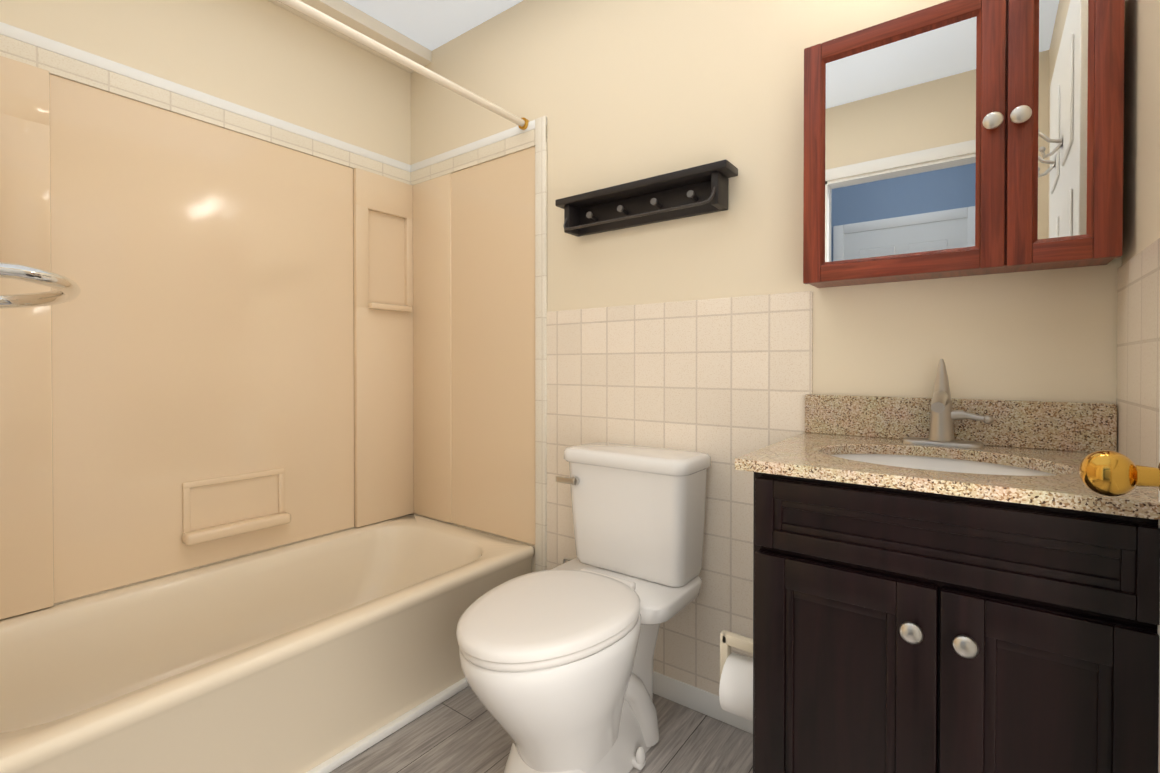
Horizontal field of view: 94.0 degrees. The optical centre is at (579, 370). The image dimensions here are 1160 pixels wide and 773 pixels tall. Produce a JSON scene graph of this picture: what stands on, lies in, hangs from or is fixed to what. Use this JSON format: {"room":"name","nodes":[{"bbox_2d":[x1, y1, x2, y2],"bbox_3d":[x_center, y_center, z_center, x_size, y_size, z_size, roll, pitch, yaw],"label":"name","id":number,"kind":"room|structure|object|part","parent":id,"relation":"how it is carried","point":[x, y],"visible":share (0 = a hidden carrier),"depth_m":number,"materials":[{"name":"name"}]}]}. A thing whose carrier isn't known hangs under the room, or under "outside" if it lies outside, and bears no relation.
{"room":"bathroom","nodes":[
{"label":"bathroom","id":0,"kind":"room"},
{"bbox_2d":[0,0,410,605],"bbox_3d":[-1.367,-0.185,1.754,0.100,2.420,2.060,0,1,37],"label":"wall","id":1,"kind":"structure","parent":0,"point":[267,57],"depth_m":1.93,"materials":[{"name":"beige paint"}]},
{"bbox_2d":[0,22,410,184],"bbox_3d":[-1.220,-0.878,1.850,0.013,0.095,1.520,0,1,37],"label":"trim","id":2,"kind":"structure","parent":1,"relation":"attached to","point":[59,59],"depth_m":1.75,"materials":[{"name":"white"}]},
{"bbox_2d":[0,56,413,619],"bbox_3d":[-1.201,-0.088,1.843,0.060,1.485,1.519,0,1,37],"label":"wall surround","id":3,"kind":"object","parent":1,"relation":"attached to","point":[212,362],"visible":0.96,"depth_m":1.76,"materials":[{"name":"beige plastic"}]},
{"bbox_2d":[268,0,431,72],"bbox_3d":[-1.166,-1.371,1.805,0.150,0.050,1.520,0,1,37],"label":"crown molding","id":4,"kind":"structure","parent":1,"relation":"attached to","point":[353,17],"depth_m":2.16,"materials":[{"name":"beige paint"}]},
{"bbox_2d":[343,0,522,50],"bbox_3d":[-0.401,-1.419,1.019,2.515,0.060,2.060,0,1,37],"label":"ceiling","id":5,"kind":"structure","parent":0,"point":[431,25],"depth_m":2.12,"materials":[{"name":"white paint"}]},
{"bbox_2d":[330,686,752,772],"bbox_3d":[-0.401,1.061,1.041,2.515,0.060,2.060,0,1,37],"label":"floor","id":6,"kind":"structure","parent":0,"point":[463,731],"depth_m":1.48,"materials":[{"name":"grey wood"}]},
{"bbox_2d":[0,514,533,772],"bbox_3d":[-0.920,0.842,1.640,0.757,0.364,1.514,0,1,37],"label":"bathtub","id":7,"kind":"object","parent":6,"relation":"on","point":[305,656],"visible":0.98,"depth_m":1.51,"materials":[{"name":"beige ceramic"}]},
{"bbox_2d":[306,678,468,772],"bbox_3d":[-0.630,1.017,1.411,0.024,0.022,1.500,0,1,37],"label":"baseboard strip","id":8,"kind":"object","parent":6,"relation":"on","point":[358,748],"visible":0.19,"depth_m":1.52,"materials":[{"name":"white wood"}]},
{"bbox_2d":[456,442,710,772],"bbox_3d":[-0.046,0.636,1.452,0.549,0.791,0.754,0,1,37],"label":"toilet","id":9,"kind":"object","parent":6,"relation":"on","point":[557,664],"visible":1,"depth_m":1.36,"materials":[{"name":"white ceramic"}]},
{"bbox_3d":[-0.070,0.585,1.315,0.378,0.049,0.507,0,1,37],"label":"seat","id":10,"kind":"part","parent":9,"relation":"part of","materials":[{"name":"white plastic"}]},
{"bbox_3d":[-0.039,0.336,1.657,0.078,0.026,0.022,0,1,37],"label":"lever","id":11,"kind":"part","parent":9,"relation":"part of","materials":[{"name":"silver metal"}]},
{"bbox_2d":[719,359,1159,772],"bbox_3d":[0.632,0.502,1.074,0.689,1.053,0.543,0,1,37],"label":"bathroom vanity","id":12,"kind":"object","parent":6,"relation":"on","point":[944,581],"visible":1,"depth_m":0.86,"materials":[{"name":"black wood"}]},
{"bbox_2d":[831,454,1054,475],"bbox_3d":[0.674,0.254,1.034,0.416,0.131,0.316,0,1,37],"label":"sink","id":13,"kind":"object","parent":12,"relation":"in","point":[961,463],"depth_m":1.13,"materials":[{"name":"white ceramic"}]},
{"bbox_2d":[902,359,992,448],"bbox_3d":[0.777,0.070,1.151,0.166,0.190,0.149,0,1,37],"label":"faucet","id":14,"kind":"object","parent":12,"relation":"on","point":[941,431],"depth_m":1.17,"materials":[{"name":"silver metal"}]},
{"bbox_2d":[411,0,1121,571],"bbox_3d":[0.186,-0.186,1.814,2.315,2.420,0.100,0,1,37],"label":"wall","id":15,"kind":"structure","parent":0,"point":[617,92],"depth_m":1.56,"materials":[{"name":"beige paint"}]},
{"bbox_2d":[277,0,528,129],"bbox_3d":[-0.659,-0.917,1.425,0.042,0.042,1.511,0,1,37],"label":"curtain rod","id":16,"kind":"object","parent":15,"relation":"attached to","point":[341,28],"visible":0.98,"depth_m":1.58,"materials":[{"name":"beige metal"}]},
{"bbox_2d":[413,146,534,544],"bbox_3d":[-0.458,-0.092,2.228,0.737,1.485,0.012,0,1,37],"label":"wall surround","id":17,"kind":"structure","parent":15,"relation":"attached to","point":[473,347],"depth_m":2.20,"materials":[{"name":"beige plastic"}]},
{"bbox_2d":[411,116,547,184],"bbox_3d":[-0.443,-0.882,2.209,0.802,0.095,0.013,0,1,37],"label":"trim","id":18,"kind":"structure","parent":15,"relation":"attached to","point":[501,144],"depth_m":2.19,"materials":[{"name":"white"}]},
{"bbox_2d":[535,116,546,571],"bbox_3d":[-0.143,0.048,1.990,0.051,1.950,0.016,0,1,37],"label":"trim","id":19,"kind":"structure","parent":15,"relation":"attached to","point":[540,345],"depth_m":1.98,"materials":[{"name":"beige plastic"}]},
{"bbox_2d":[555,159,737,236],"bbox_3d":[0.180,-0.519,1.680,0.602,0.114,0.101,0,1,37],"label":"shelf","id":20,"kind":"object","parent":15,"relation":"attached to","point":[694,191],"visible":1,"depth_m":1.66,"materials":[{"name":"black wood"}]},
{"bbox_2d":[547,291,812,695],"bbox_3d":[0.247,0.372,1.707,0.917,1.167,0.007,0,1,37],"label":"wall tile","id":21,"kind":"structure","parent":15,"relation":"attached to","point":[723,383],"depth_m":1.62,"materials":[{"name":"beige tile"}]},
{"bbox_2d":[653,671,752,733],"bbox_3d":[0.246,0.990,1.710,0.917,0.070,0.012,0,1,37],"label":"baseboard","id":22,"kind":"structure","parent":15,"relation":"attached to","point":[690,696],"depth_m":1.61,"materials":[{"name":"white wood"}]},
{"bbox_2d":[803,0,1124,287],"bbox_3d":[0.797,-0.495,1.190,0.556,0.570,0.160,0,1,37],"label":"medicine cabinet mirror","id":23,"kind":"object","parent":15,"relation":"attached to","point":[953,138],"visible":1,"depth_m":1.13,"materials":[{"name":"brown wood"}]},
{"bbox_3d":[0.695,-0.495,1.195,0.386,0.570,0.046,0,1,37],"label":"door","id":24,"kind":"part","parent":23,"relation":"part of","materials":[{"name":"brown wood"}]},
{"bbox_3d":[0.919,-0.494,1.028,0.166,0.570,0.046,0,1,37],"label":"door","id":25,"kind":"part","parent":23,"relation":"part of","materials":[{"name":"brown wood"}]},
{"bbox_2d":[1122,0,1159,264],"bbox_3d":[0.565,-0.173,0.306,0.100,2.420,2.060,0,1,37],"label":"wall","id":26,"kind":"structure","parent":0,"point":[1141,195],"depth_m":0.95,"materials":[{"name":"beige paint"}]},
{"bbox_2d":[1116,238,1159,467],"bbox_3d":[0.520,0.385,0.340,0.007,1.164,1.853,0,1,37],"label":"wall tile","id":27,"kind":"structure","parent":26,"relation":"attached to","point":[1138,343],"depth_m":0.92,"materials":[{"name":"beige tile"}]},
{"bbox_2d":[1157,399,1159,772],"bbox_3d":[0.530,0.016,0.384,0.039,2.018,0.760,0,1,37],"label":"door","id":28,"kind":"structure","parent":26,"relation":"in","point":[1158,629],"depth_m":0.69,"materials":[{"name":"white"}]},
{"bbox_2d":[1079,450,1159,495],"bbox_3d":[0.662,0.126,0.655,0.085,0.066,0.066,0,1,37],"label":"door knob","id":29,"kind":"object","parent":28,"relation":"attached to","point":[1107,473],"depth_m":0.65,"materials":[{"name":"gold metal"}]},
{"bbox_3d":[-1.364,-0.081,1.019,0.737,1.485,0.006,0,1,37],"label":"wall surround","id":30,"kind":"object","parent":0,"visible":0},
{"bbox_2d":[0,262,80,308],"bbox_3d":[-1.246,-0.176,1.124,0.314,0.107,0.304,0,1,37],"label":"loop","id":31,"kind":"object","parent":30,"relation":"attached to","point":[68,290],"visible":1,"depth_m":1.17,"materials":[{"name":"silver metal"}]}
]}

